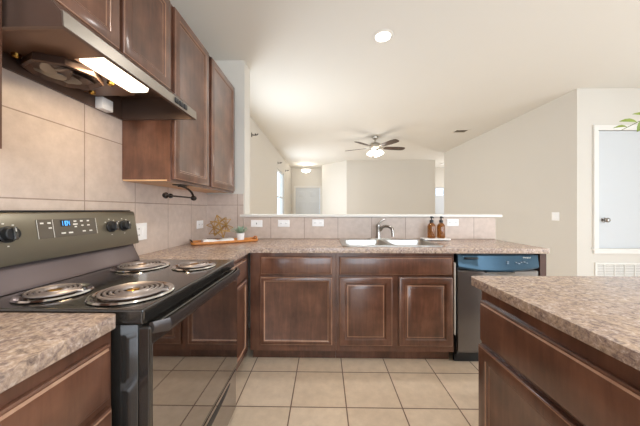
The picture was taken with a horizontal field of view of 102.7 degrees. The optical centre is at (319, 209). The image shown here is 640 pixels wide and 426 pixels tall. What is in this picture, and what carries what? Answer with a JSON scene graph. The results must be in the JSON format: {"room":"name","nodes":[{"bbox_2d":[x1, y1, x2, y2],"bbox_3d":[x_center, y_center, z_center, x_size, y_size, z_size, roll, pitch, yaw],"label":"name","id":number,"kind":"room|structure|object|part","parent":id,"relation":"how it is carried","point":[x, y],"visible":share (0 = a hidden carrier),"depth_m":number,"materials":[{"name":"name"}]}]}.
{"room":"kitchen","nodes":[
{"label":"kitchen","id":0,"kind":"room"},
{"bbox_2d":[207,60,249,326],"bbox_3d":[0.300,-0.165,2.710,2.940,2.750,0.190,0,0,1],"label":"wall","id":1,"kind":"structure","parent":0,"point":[237,72],"depth_m":2.63,"materials":[{"name":"grey paint"}]},
{"bbox_2d":[207,194,243,238],"bbox_3d":[-0.973,0.072,2.630,0.374,0.475,0.012,0,0,1],"label":"backsplash","id":2,"kind":"structure","parent":1,"relation":"attached to","point":[230,206],"depth_m":2.62,"materials":[{"name":"tile"}]},
{"bbox_2d":[251,220,261,226],"bbox_3d":[-0.648,0.138,2.614,0.118,0.072,0.008,0,0,1],"label":"wall switch","id":3,"kind":"object","parent":1,"relation":"attached to","point":[254,223],"visible":1,"depth_m":2.61,"materials":[{"name":"white plastic"}]},
{"bbox_2d":[278,220,289,226],"bbox_3d":[-0.370,0.136,2.609,0.118,0.072,0.009,0,0,1],"label":"wall outlet","id":4,"kind":"object","parent":1,"relation":"attached to","point":[281,223],"visible":1,"depth_m":2.61,"materials":[{"name":"white plastic"}]},
{"bbox_2d":[312,219,323,225],"bbox_3d":[-0.021,0.131,2.604,0.118,0.072,0.009,0,0,1],"label":"wall outlet","id":5,"kind":"object","parent":1,"relation":"attached to","point":[315,222],"visible":1,"depth_m":2.60,"materials":[{"name":"white plastic"}]},
{"bbox_2d":[244,217,494,238],"bbox_3d":[0.496,0.193,2.611,2.545,0.235,0.021,0,0,1],"label":"backsplash","id":6,"kind":"structure","parent":1,"relation":"attached to","point":[300,227],"depth_m":2.60,"materials":[{"name":"tile"}]},
{"bbox_2d":[240,214,502,216],"bbox_3d":[0.507,0.059,2.692,2.649,0.028,0.220,0,0,1],"label":"trim","id":7,"kind":"structure","parent":1,"relation":"attached to","point":[241,215],"depth_m":2.58,"materials":[{"name":"white paint"}]},
{"bbox_2d":[447,219,458,225],"bbox_3d":[1.339,0.126,2.581,0.118,0.072,0.009,0,0,1],"label":"wall outlet","id":8,"kind":"object","parent":1,"relation":"attached to","point":[450,222],"visible":1,"depth_m":2.58,"materials":[{"name":"white plastic"}]},
{"bbox_2d":[250,117,290,213],"bbox_3d":[-1.217,-0.165,3.521,0.120,2.750,12.200,0,0,1],"label":"wall","id":9,"kind":"structure","parent":0,"point":[265,159],"depth_m":5.30,"materials":[{"name":"grey paint"}]},
{"bbox_2d":[0,0,1,148],"bbox_3d":[-1.050,-0.703,0.278,0.294,1.054,0.922,0,0,1],"label":"upper cabinet","id":10,"kind":"object","parent":9,"relation":"attached to","point":[0,0],"visible":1,"depth_m":0.73,"materials":[{"name":"brown wood"}]},
{"bbox_2d":[2,0,196,119],"bbox_3d":[-0.957,-0.607,1.129,0.456,0.157,0.770,0,0,1],"label":"range hood","id":11,"kind":"object","parent":9,"relation":"attached to","point":[44,43],"visible":1,"depth_m":1.00,"materials":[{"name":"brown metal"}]},
{"bbox_2d":[0,67,206,255],"bbox_3d":[-1.196,-0.455,0.824,0.012,1.530,3.608,0,0,1],"label":"backsplash","id":12,"kind":"structure","parent":9,"relation":"attached to","point":[59,151],"depth_m":1.22,"materials":[{"name":"tile"}]},
{"bbox_2d":[55,0,170,89],"bbox_3d":[-1.029,-0.959,1.135,0.308,0.543,0.752,0,0,1],"label":"upper cabinet","id":13,"kind":"object","parent":9,"relation":"attached to","point":[139,29],"visible":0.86,"depth_m":1.22,"materials":[{"name":"brown wood"}]},
{"bbox_3d":[-0.888,-0.958,0.946,0.020,0.515,0.352,0,0,1],"label":"door","id":14,"kind":"part","parent":13,"relation":"part of","materials":[{"name":"brown wood"}]},
{"bbox_3d":[-0.882,-0.958,1.319,0.020,0.515,0.352,0,0,1],"label":"door","id":15,"kind":"part","parent":13,"relation":"part of","materials":[{"name":"brown wood"}]},
{"bbox_2d":[136,223,146,239],"bbox_3d":[-1.170,0.142,1.675,0.009,0.112,0.112,0,0,1],"label":"wall outlet","id":16,"kind":"object","parent":9,"relation":"attached to","point":[141,227],"visible":0.88,"depth_m":1.68,"materials":[{"name":"white plastic"}]},
{"bbox_2d":[122,4,234,192],"bbox_3d":[-1.013,-0.699,2.051,0.308,1.062,1.063,0,0,1],"label":"upper cabinet","id":17,"kind":"object","parent":9,"relation":"attached to","point":[199,154],"visible":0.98,"depth_m":1.73,"materials":[{"name":"brown wood"}]},
{"bbox_3d":[-1.024,-0.177,2.051,0.283,0.008,1.059,0,0,1],"label":"panel","id":18,"kind":"part","parent":17,"relation":"part of","materials":[{"name":"brown wood"}]},
{"bbox_2d":[162,184,196,200],"bbox_3d":[-0.961,-0.123,1.779,0.060,0.106,0.385,0,0,1],"label":"paper towel holder","id":19,"kind":"object","parent":17,"relation":"attached to","point":[165,194],"visible":1,"depth_m":1.75,"materials":[{"name":"brown metal"}]},
{"bbox_3d":[-0.964,-0.135,1.852,0.019,0.083,0.203,0,0,1],"label":"arm","id":20,"kind":"part","parent":19,"relation":"part of","materials":[{"name":"brown metal"}]},
{"bbox_3d":[-0.874,-0.703,1.763,0.020,1.035,0.452,0,0,1],"label":"door","id":21,"kind":"part","parent":17,"relation":"part of","materials":[{"name":"brown wood"}]},
{"bbox_3d":[-0.889,-0.175,2.049,0.019,0.014,1.062,0,0,1],"label":"rail","id":22,"kind":"part","parent":17,"relation":"part of","materials":[{"name":"brown wood"}]},
{"bbox_3d":[-0.866,-0.703,2.300,0.020,1.035,0.520,0,0,1],"label":"door","id":23,"kind":"part","parent":17,"relation":"part of","materials":[{"name":"brown wood"}]},
{"bbox_2d":[197,220,202,228],"bbox_3d":[-1.157,0.140,2.474,0.009,0.078,0.125,0,0,1],"label":"wall outlet","id":24,"kind":"object","parent":9,"relation":"attached to","point":[200,222],"visible":1,"depth_m":2.46,"materials":[{"name":"white plastic"}]},
{"bbox_2d":[277,169,282,213],"bbox_3d":[-1.156,-0.365,7.190,0.040,1.450,1.100,0,0,1],"label":"window","id":25,"kind":"structure","parent":9,"relation":"in","point":[278,171],"depth_m":7.70,"materials":[{"name":"white paint"}]},
{"bbox_2d":[291,168,321,213],"bbox_3d":[-0.440,-0.165,9.519,1.235,2.750,0.120,0,0,1],"label":"wall","id":26,"kind":"structure","parent":0,"point":[314,177],"depth_m":9.46,"materials":[{"name":"grey paint"}]},
{"bbox_2d":[296,188,319,213],"bbox_3d":[-0.453,0.190,9.462,0.890,2.016,0.114,0,0,1],"label":"door","id":27,"kind":"structure","parent":26,"relation":"in","point":[307,199],"depth_m":9.48,"materials":[{"name":"grey paint"}]},
{"bbox_3d":[-0.663,-0.010,9.480,0.300,0.600,0.011,0,0,1],"label":"panel","id":28,"kind":"part","parent":27,"relation":"part of","materials":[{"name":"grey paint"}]},
{"bbox_3d":[-0.663,-0.560,9.480,0.300,0.260,0.011,0,0,1],"label":"panel","id":29,"kind":"part","parent":27,"relation":"part of","materials":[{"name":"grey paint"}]},
{"bbox_3d":[-0.243,-0.010,9.473,0.300,0.600,0.011,0,0,1],"label":"panel","id":30,"kind":"part","parent":27,"relation":"part of","materials":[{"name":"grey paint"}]},
{"bbox_3d":[-0.243,-0.560,9.473,0.300,0.260,0.011,0,0,1],"label":"panel","id":31,"kind":"part","parent":27,"relation":"part of","materials":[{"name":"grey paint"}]},
{"bbox_2d":[294,186,321,213],"bbox_3d":[-0.453,0.160,9.449,1.040,2.100,0.020,0,0,1],"label":"trim","id":32,"kind":"structure","parent":26,"relation":"attached to","point":[295,187],"depth_m":9.44,"materials":[{"name":"white paint"}]},
{"bbox_2d":[322,160,346,213],"bbox_3d":[0.492,-0.165,8.400,0.128,2.750,1.162,0,0,-41],"label":"wall","id":33,"kind":"structure","parent":0,"point":[334,175],"depth_m":8.33,"materials":[{"name":"grey paint"}]},
{"bbox_2d":[228,327,478,425],"bbox_3d":[2.175,1.250,3.439,6.965,0.080,12.450,0,0,1],"label":"floor","id":34,"kind":"structure","parent":0,"point":[270,391],"depth_m":1.72,"materials":[{"name":"tile"}]},
{"bbox_2d":[0,331,110,425],"bbox_3d":[-0.889,0.771,0.148,0.614,0.877,1.166,0,0,1],"label":"base cabinet","id":35,"kind":"object","parent":34,"relation":"on","point":[74,390],"visible":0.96,"depth_m":0.59,"materials":[{"name":"brown wood"}]},
{"bbox_2d":[0,313,115,392],"bbox_3d":[-0.892,0.314,0.146,0.616,0.038,1.182,0,0,1],"label":"countertop","id":36,"kind":"structure","parent":35,"relation":"on","point":[30,343],"depth_m":0.60,"materials":[{"name":"stone"}]},
{"bbox_3d":[-0.588,0.812,0.410,0.020,0.535,0.600,0,0,1],"label":"door","id":37,"kind":"part","parent":35,"relation":"part of","materials":[{"name":"brown wood"}]},
{"bbox_2d":[0,210,239,425],"bbox_3d":[-0.808,0.596,1.128,0.721,1.189,0.756,0,0,1],"label":"electric range","id":38,"kind":"object","parent":34,"relation":"on","point":[174,337],"visible":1,"depth_m":0.96,"materials":[{"name":"black metal"}]},
{"bbox_3d":[-1.081,0.086,0.893,0.035,0.058,0.058,0,0,1],"label":"knob","id":39,"kind":"part","parent":38,"relation":"part of","materials":[{"name":"black plastic"}]},
{"bbox_2d":[19,286,86,300],"bbox_3d":[-0.917,0.286,0.887,0.165,0.001,0.165,0,0,1],"label":"burner","id":40,"kind":"object","parent":38,"relation":"on","point":[47,293],"depth_m":0.85,"materials":[{"name":"silver metal"}]},
{"bbox_3d":[-1.120,0.102,1.132,0.093,0.189,0.753,0,0,1],"label":"control panel","id":41,"kind":"part","parent":38,"relation":"part of","materials":[{"name":"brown metal"}]},
{"bbox_3d":[-1.073,0.086,1.330,0.035,0.058,0.058,0,0,1],"label":"knob","id":42,"kind":"part","parent":38,"relation":"part of","materials":[{"name":"black plastic"}]},
{"bbox_2d":[0,259,233,323],"bbox_3d":[-0.837,0.312,1.128,0.658,0.045,0.756,0,0,1],"label":"cooktop","id":43,"kind":"object","parent":38,"relation":"in","point":[182,280],"depth_m":0.93,"materials":[{"name":"black metal"}]},
{"bbox_3d":[-1.072,0.086,1.414,0.035,0.058,0.058,0,0,1],"label":"knob","id":44,"kind":"part","parent":38,"relation":"part of","materials":[{"name":"black plastic"}]},
{"bbox_2d":[93,284,168,302],"bbox_3d":[-0.650,0.286,0.893,0.213,0.001,0.213,0,0,1],"label":"burner","id":45,"kind":"object","parent":38,"relation":"on","point":[122,293],"depth_m":0.85,"materials":[{"name":"silver metal"}]},
{"bbox_2d":[115,262,165,270],"bbox_3d":[-0.908,0.286,1.305,0.213,0.001,0.213,0,0,1],"label":"burner","id":46,"kind":"object","parent":38,"relation":"on","point":[130,266],"depth_m":1.26,"materials":[{"name":"silver metal"}]},
{"bbox_3d":[-0.508,0.626,1.123,0.036,0.568,0.752,0,0,1],"label":"oven door","id":47,"kind":"part","parent":38,"relation":"part of","materials":[{"name":"black glass"}]},
{"bbox_2d":[176,265,210,268],"bbox_3d":[-0.643,0.286,1.311,0.165,0.001,0.165,0,0,1],"label":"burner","id":48,"kind":"object","parent":38,"relation":"on","point":[177,266],"depth_m":1.26,"materials":[{"name":"silver metal"}]},
{"bbox_3d":[-0.473,0.348,1.122,0.051,0.040,0.732,0,0,1],"label":"oven handle","id":49,"kind":"part","parent":38,"relation":"part of","materials":[{"name":"grey metal"}]},
{"bbox_3d":[-0.489,0.642,1.122,0.002,0.495,0.732,0,0,1],"label":"door glass","id":50,"kind":"part","parent":38,"relation":"part of","materials":[{"name":"black glass"}]},
{"bbox_3d":[-0.511,1.040,1.123,0.030,0.230,0.752,0,0,1],"label":"storage drawer","id":51,"kind":"part","parent":38,"relation":"part of","materials":[{"name":"black metal"}]},
{"bbox_2d":[231,254,247,370],"bbox_3d":[-0.862,0.771,1.775,0.614,0.877,0.511,0,0,1],"label":"base cabinet","id":52,"kind":"object","parent":34,"relation":"on","point":[242,263],"visible":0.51,"depth_m":1.85,"materials":[{"name":"brown wood"}]},
{"bbox_3d":[-0.566,0.438,1.745,0.020,0.146,0.400,0,0,1],"label":"drawer","id":53,"kind":"part","parent":52,"relation":"part of","materials":[{"name":"brown wood"}]},
{"bbox_3d":[-0.566,0.792,1.745,0.020,0.535,0.400,0,0,1],"label":"door","id":54,"kind":"part","parent":52,"relation":"part of","materials":[{"name":"brown wood"}]},
{"bbox_2d":[250,253,335,357],"bbox_3d":[-0.208,0.771,2.304,0.677,0.877,0.600,0,0,1],"label":"base cabinet","id":55,"kind":"object","parent":34,"relation":"on","point":[293,295],"visible":0.96,"depth_m":2.01,"materials":[{"name":"brown wood"}]},
{"bbox_3d":[-0.187,0.438,2.013,0.568,0.146,0.020,0,0,1],"label":"drawer","id":56,"kind":"part","parent":55,"relation":"part of","materials":[{"name":"brown wood"}]},
{"bbox_3d":[-0.187,0.792,2.013,0.568,0.535,0.020,0,0,1],"label":"door","id":57,"kind":"part","parent":55,"relation":"part of","materials":[{"name":"brown wood"}]},
{"bbox_2d":[335,253,455,358],"bbox_3d":[0.595,0.771,2.290,0.925,0.877,0.600,0,0,1],"label":"base cabinet","id":58,"kind":"object","parent":34,"relation":"on","point":[389,305],"visible":0.89,"depth_m":1.99,"materials":[{"name":"brown wood"}]},
{"bbox_2d":[139,239,549,261],"bbox_3d":[0.295,0.314,2.050,2.926,0.038,1.105,0,0,1],"label":"countertop","id":59,"kind":"structure","parent":58,"relation":"on","point":[228,251],"depth_m":1.98,"materials":[{"name":"laminate"}]},
{"bbox_2d":[190,236,257,244],"bbox_3d":[-0.862,0.272,2.330,0.586,0.046,0.184,0,0,-32],"label":"serving tray","id":60,"kind":"object","parent":59,"relation":"on","point":[247,239],"visible":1,"depth_m":2.27,"materials":[{"name":"brown wood"}]},
{"bbox_2d":[201,237,233,241],"bbox_3d":[-0.909,0.267,2.279,0.255,0.031,0.127,0,0,-32],"label":"folded cloth","id":61,"kind":"object","parent":60,"relation":"on","point":[229,238],"visible":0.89,"depth_m":2.25,"materials":[{"name":"white fabric"}]},
{"bbox_2d":[206,215,232,237],"bbox_3d":[-0.911,0.149,2.334,0.208,0.214,0.230,0,0,1],"label":"ornament","id":62,"kind":"object","parent":61,"relation":"on","point":[217,216],"visible":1,"depth_m":2.31,"materials":[{"name":"gold metal"}]},
{"bbox_2d":[230,226,247,239],"bbox_3d":[-0.735,0.213,2.356,0.146,0.139,0.142,0,0,1],"label":"potted succulent","id":63,"kind":"object","parent":60,"relation":"on","point":[240,235],"visible":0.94,"depth_m":2.33,"materials":[{"name":"grey plant"}]},
{"bbox_2d":[236,233,244,239],"bbox_3d":[-0.734,0.247,2.363,0.072,0.070,0.072,0,0,1],"label":"pot","id":64,"kind":"object","parent":63,"relation":"on","point":[240,236],"depth_m":2.33,"materials":[{"name":"white ceramic"}]},
{"bbox_2d":[368,219,394,239],"bbox_3d":[0.586,0.185,2.462,0.230,0.205,0.152,0,0,1],"label":"faucet","id":65,"kind":"object","parent":59,"relation":"on","point":[379,228],"visible":0.99,"depth_m":2.49,"materials":[{"name":"silver metal"}]},
{"bbox_3d":[0.587,0.283,2.511,0.230,0.010,0.050,0,0,1],"label":"plate","id":66,"kind":"part","parent":65,"relation":"part of","materials":[{"name":"silver metal"}]},
{"bbox_3d":[0.635,0.196,2.453,0.035,0.110,0.174,0,0,-44],"label":"spout","id":67,"kind":"part","parent":65,"relation":"part of","materials":[{"name":"silver metal"}]},
{"bbox_2d":[339,239,442,246],"bbox_3d":[0.598,0.370,2.305,0.826,0.166,0.496,0,0,1],"label":"sink","id":68,"kind":"object","parent":59,"relation":"in","point":[345,242],"visible":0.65,"depth_m":2.45,"materials":[{"name":"silver metal"}]},
{"bbox_3d":[0.403,0.371,2.284,0.350,0.164,0.360,0,0,1],"label":"bowl","id":69,"kind":"part","parent":68,"relation":"part of","materials":[{"name":"silver metal"}]},
{"bbox_3d":[0.793,0.371,2.277,0.350,0.164,0.360,0,0,1],"label":"bowl","id":70,"kind":"part","parent":68,"relation":"part of","materials":[{"name":"silver metal"}]},
{"bbox_2d":[420,237,450,239],"bbox_3d":[1.118,0.280,2.487,0.257,0.014,0.120,0,0,1],"label":"soap tray","id":71,"kind":"object","parent":59,"relation":"on","point":[422,238],"visible":0.96,"depth_m":2.45,"materials":[{"name":"white ceramic"}]},
{"bbox_2d":[427,216,435,237],"bbox_3d":[1.081,0.167,2.482,0.074,0.211,0.074,0,0,-44],"label":"soap bottle","id":72,"kind":"object","parent":71,"relation":"on","point":[431,228],"visible":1,"depth_m":2.46,"materials":[{"name":"orange glass"}]},
{"bbox_2d":[437,216,444,237],"bbox_3d":[1.173,0.167,2.481,0.074,0.211,0.074,0,0,-44],"label":"soap bottle","id":73,"kind":"object","parent":71,"relation":"on","point":[440,227],"visible":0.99,"depth_m":2.45,"materials":[{"name":"orange glass"}]},
{"bbox_3d":[0.357,0.792,2.004,0.414,0.535,0.020,0,0,1],"label":"door","id":74,"kind":"part","parent":58,"relation":"part of","materials":[{"name":"brown wood"}]},
{"bbox_3d":[0.590,0.438,2.000,0.880,0.146,0.020,0,0,1],"label":"false drawer","id":75,"kind":"part","parent":58,"relation":"part of","materials":[{"name":"brown wood"}]},
{"bbox_3d":[0.823,0.792,1.996,0.414,0.535,0.020,0,0,1],"label":"door","id":76,"kind":"part","parent":58,"relation":"part of","materials":[{"name":"brown wood"}]},
{"bbox_2d":[453,253,538,360],"bbox_3d":[1.379,0.775,2.251,0.612,0.866,0.612,0,0,1],"label":"dishwasher","id":77,"kind":"object","parent":34,"relation":"on","point":[467,340],"visible":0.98,"depth_m":1.98,"materials":[{"name":"black metal"}]},
{"bbox_3d":[1.376,1.159,2.055,0.602,0.098,0.025,0,0,1],"label":"toe panel","id":78,"kind":"part","parent":77,"relation":"part of","materials":[{"name":"black plastic"}]},
{"bbox_3d":[1.375,0.482,1.962,0.215,0.019,0.032,0,0,1],"label":"handle","id":79,"kind":"part","parent":77,"relation":"part of","materials":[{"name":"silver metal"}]},
{"bbox_2d":[534,254,545,275],"bbox_3d":[1.726,0.771,2.275,0.048,0.874,0.603,0,0,1],"label":"end panel","id":80,"kind":"object","parent":34,"relation":"on","point":[541,270],"visible":0.02,"depth_m":1.97,"materials":[{"name":"brown wood"}]},
{"bbox_2d":[479,291,639,425],"bbox_3d":[1.134,0.771,0.119,0.936,0.877,1.975,0,0,1],"label":"base cabinet","id":81,"kind":"object","parent":34,"relation":"on","point":[532,372],"visible":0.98,"depth_m":0.78,"materials":[{"name":"brown wood"}]},
{"bbox_3d":[0.688,0.835,0.884,0.020,0.515,0.445,0,0,1],"label":"door","id":82,"kind":"part","parent":81,"relation":"part of","materials":[{"name":"brown wood"}]},
{"bbox_2d":[471,276,639,370],"bbox_3d":[1.147,0.314,0.122,0.990,0.038,2.043,0,0,1],"label":"countertop","id":83,"kind":"structure","parent":81,"relation":"on","point":[601,312],"depth_m":0.82,"materials":[{"name":"stone"}]},
{"bbox_2d":[614,112,639,131],"bbox_3d":[1.170,-0.112,0.715,0.605,0.813,0.203,0,0,-10],"label":"leafy branch","id":84,"kind":"object","parent":83,"relation":"on","point":[638,113],"visible":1,"depth_m":0.74,"materials":[{"name":"green plant"}]},
{"bbox_2d":[347,160,434,213],"bbox_3d":[2.182,-0.165,7.955,2.720,2.750,0.120,0,0,1],"label":"wall","id":85,"kind":"structure","parent":0,"point":[373,186],"depth_m":7.89,"materials":[{"name":"grey paint"}]},
{"bbox_2d":[169,0,639,167],"bbox_3d":[2.175,-1.580,3.439,6.965,0.080,12.450,0,0,1],"label":"ceiling","id":86,"kind":"structure","parent":0,"point":[321,85],"depth_m":2.64,"materials":[{"name":"white paint"}]},
{"bbox_2d":[301,164,310,172],"bbox_3d":[-0.472,-1.390,8.609,0.318,0.300,0.318,0,0,1],"label":"light","id":87,"kind":"object","parent":86,"relation":"hanging from","point":[302,170],"visible":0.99,"depth_m":8.51,"materials":[{"name":"white glass"}]},
{"bbox_3d":[-0.472,-1.298,8.609,0.318,0.115,0.318,0,0,1],"label":"lamp shade","id":88,"kind":"part","parent":87,"relation":"part of","materials":[{"name":"white glass"}]},
{"bbox_2d":[347,136,404,156],"bbox_3d":[1.186,-1.336,5.432,1.266,0.406,1.260,0,0,1],"label":"ceiling fan","id":89,"kind":"object","parent":86,"relation":"hanging from","point":[375,146],"visible":1,"depth_m":5.32,"materials":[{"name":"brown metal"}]},
{"bbox_3d":[1.092,-1.198,5.291,0.121,0.130,0.124,0,0,1],"label":"lamp shade","id":90,"kind":"part","parent":89,"relation":"part of","materials":[{"name":"white glass"}]},
{"bbox_3d":[1.357,-1.315,5.016,0.142,0.038,0.465,0,0,-27],"label":"fan blade","id":91,"kind":"part","parent":89,"relation":"part of","materials":[{"name":"brown wood"}]},
{"bbox_3d":[1.588,-1.315,5.470,0.465,0.038,0.142,0,0,-9],"label":"fan blade","id":92,"kind":"part","parent":89,"relation":"part of","materials":[{"name":"brown wood"}]},
{"bbox_2d":[372,29,393,42],"bbox_3d":[0.558,-1.535,2.266,0.184,0.009,0.184,0,0,1],"label":"recessed light","id":93,"kind":"object","parent":86,"relation":"in","point":[383,35],"visible":1,"depth_m":2.25,"materials":[{"name":"white paint"}]},
{"bbox_2d":[375,32,390,41],"bbox_3d":[0.558,-1.536,2.266,0.131,0.006,0.131,0,0,1],"label":"diffuser","id":94,"kind":"object","parent":93,"relation":"attached to","point":[379,36],"depth_m":2.26,"materials":[{"name":"white plastic"}]},
{"bbox_2d":[451,129,470,132],"bbox_3d":[2.738,-1.536,4.985,0.270,0.008,0.200,0,0,1],"label":"ceiling vent","id":95,"kind":"object","parent":86,"relation":"in","point":[456,130],"visible":1,"depth_m":4.95,"materials":[{"name":"metal"}]},
{"bbox_2d":[435,168,443,187],"bbox_3d":[4.561,-0.165,9.376,1.990,2.750,0.100,0,0,1],"label":"wall","id":96,"kind":"structure","parent":0,"point":[439,172],"depth_m":9.33,"materials":[{"name":"grey paint"}]},
{"bbox_2d":[435,188,443,213],"bbox_3d":[4.376,0.185,9.369,0.390,2.000,0.040,0,0,1],"label":"door","id":97,"kind":"structure","parent":96,"relation":"in","point":[439,199],"depth_m":9.35,"materials":[{"name":"grey paint"}]},
{"bbox_2d":[444,93,568,275],"bbox_3d":[3.347,-0.165,5.095,0.115,2.750,3.500,0,0,1],"label":"wall","id":98,"kind":"structure","parent":0,"point":[518,169],"depth_m":4.14,"materials":[{"name":"grey paint"}]},
{"bbox_2d":[552,212,558,220],"bbox_3d":[3.260,0.089,3.546,0.008,0.115,0.115,0,0,1],"label":"light switch","id":99,"kind":"object","parent":98,"relation":"attached to","point":[555,215],"visible":1,"depth_m":3.54,"materials":[{"name":"white plastic"}]},
{"bbox_2d":[569,88,639,275],"bbox_3d":[4.157,-0.165,3.281,1.795,2.750,0.100,0,0,1],"label":"wall","id":100,"kind":"structure","parent":0,"point":[588,107],"depth_m":3.25,"materials":[{"name":"grey paint"}]},
{"bbox_2d":[591,248,639,249],"bbox_3d":[3.865,0.493,3.218,0.858,0.016,0.034,0,0,1],"label":"trim","id":101,"kind":"structure","parent":100,"relation":"attached to","point":[591,248],"depth_m":3.21,"materials":[{"name":"white paint"}]},
{"bbox_2d":[592,125,639,253],"bbox_3d":[3.865,-0.260,3.225,0.831,1.619,0.024,0,0,1],"label":"trim","id":102,"kind":"structure","parent":100,"relation":"attached to","point":[595,128],"depth_m":3.22,"materials":[{"name":"white paint"}]},
{"bbox_2d":[594,263,639,275],"bbox_3d":[3.864,0.858,3.228,0.780,0.385,0.016,0,0,1],"label":"air vent","id":103,"kind":"object","parent":100,"relation":"in","point":[600,269],"visible":0.41,"depth_m":3.23,"materials":[{"name":"white metal"}]},
{"bbox_2d":[599,131,639,247],"bbox_3d":[3.865,-0.259,3.225,0.704,1.488,0.103,0,0,1],"label":"door","id":104,"kind":"structure","parent":100,"relation":"in","point":[619,151],"depth_m":3.24,"materials":[{"name":"grey paint"}]},
{"bbox_3d":[3.594,0.126,3.212,0.063,0.063,0.068,0,0,1],"label":"knob","id":105,"kind":"part","parent":104,"relation":"part of","materials":[{"name":"silver metal"}]}
]}

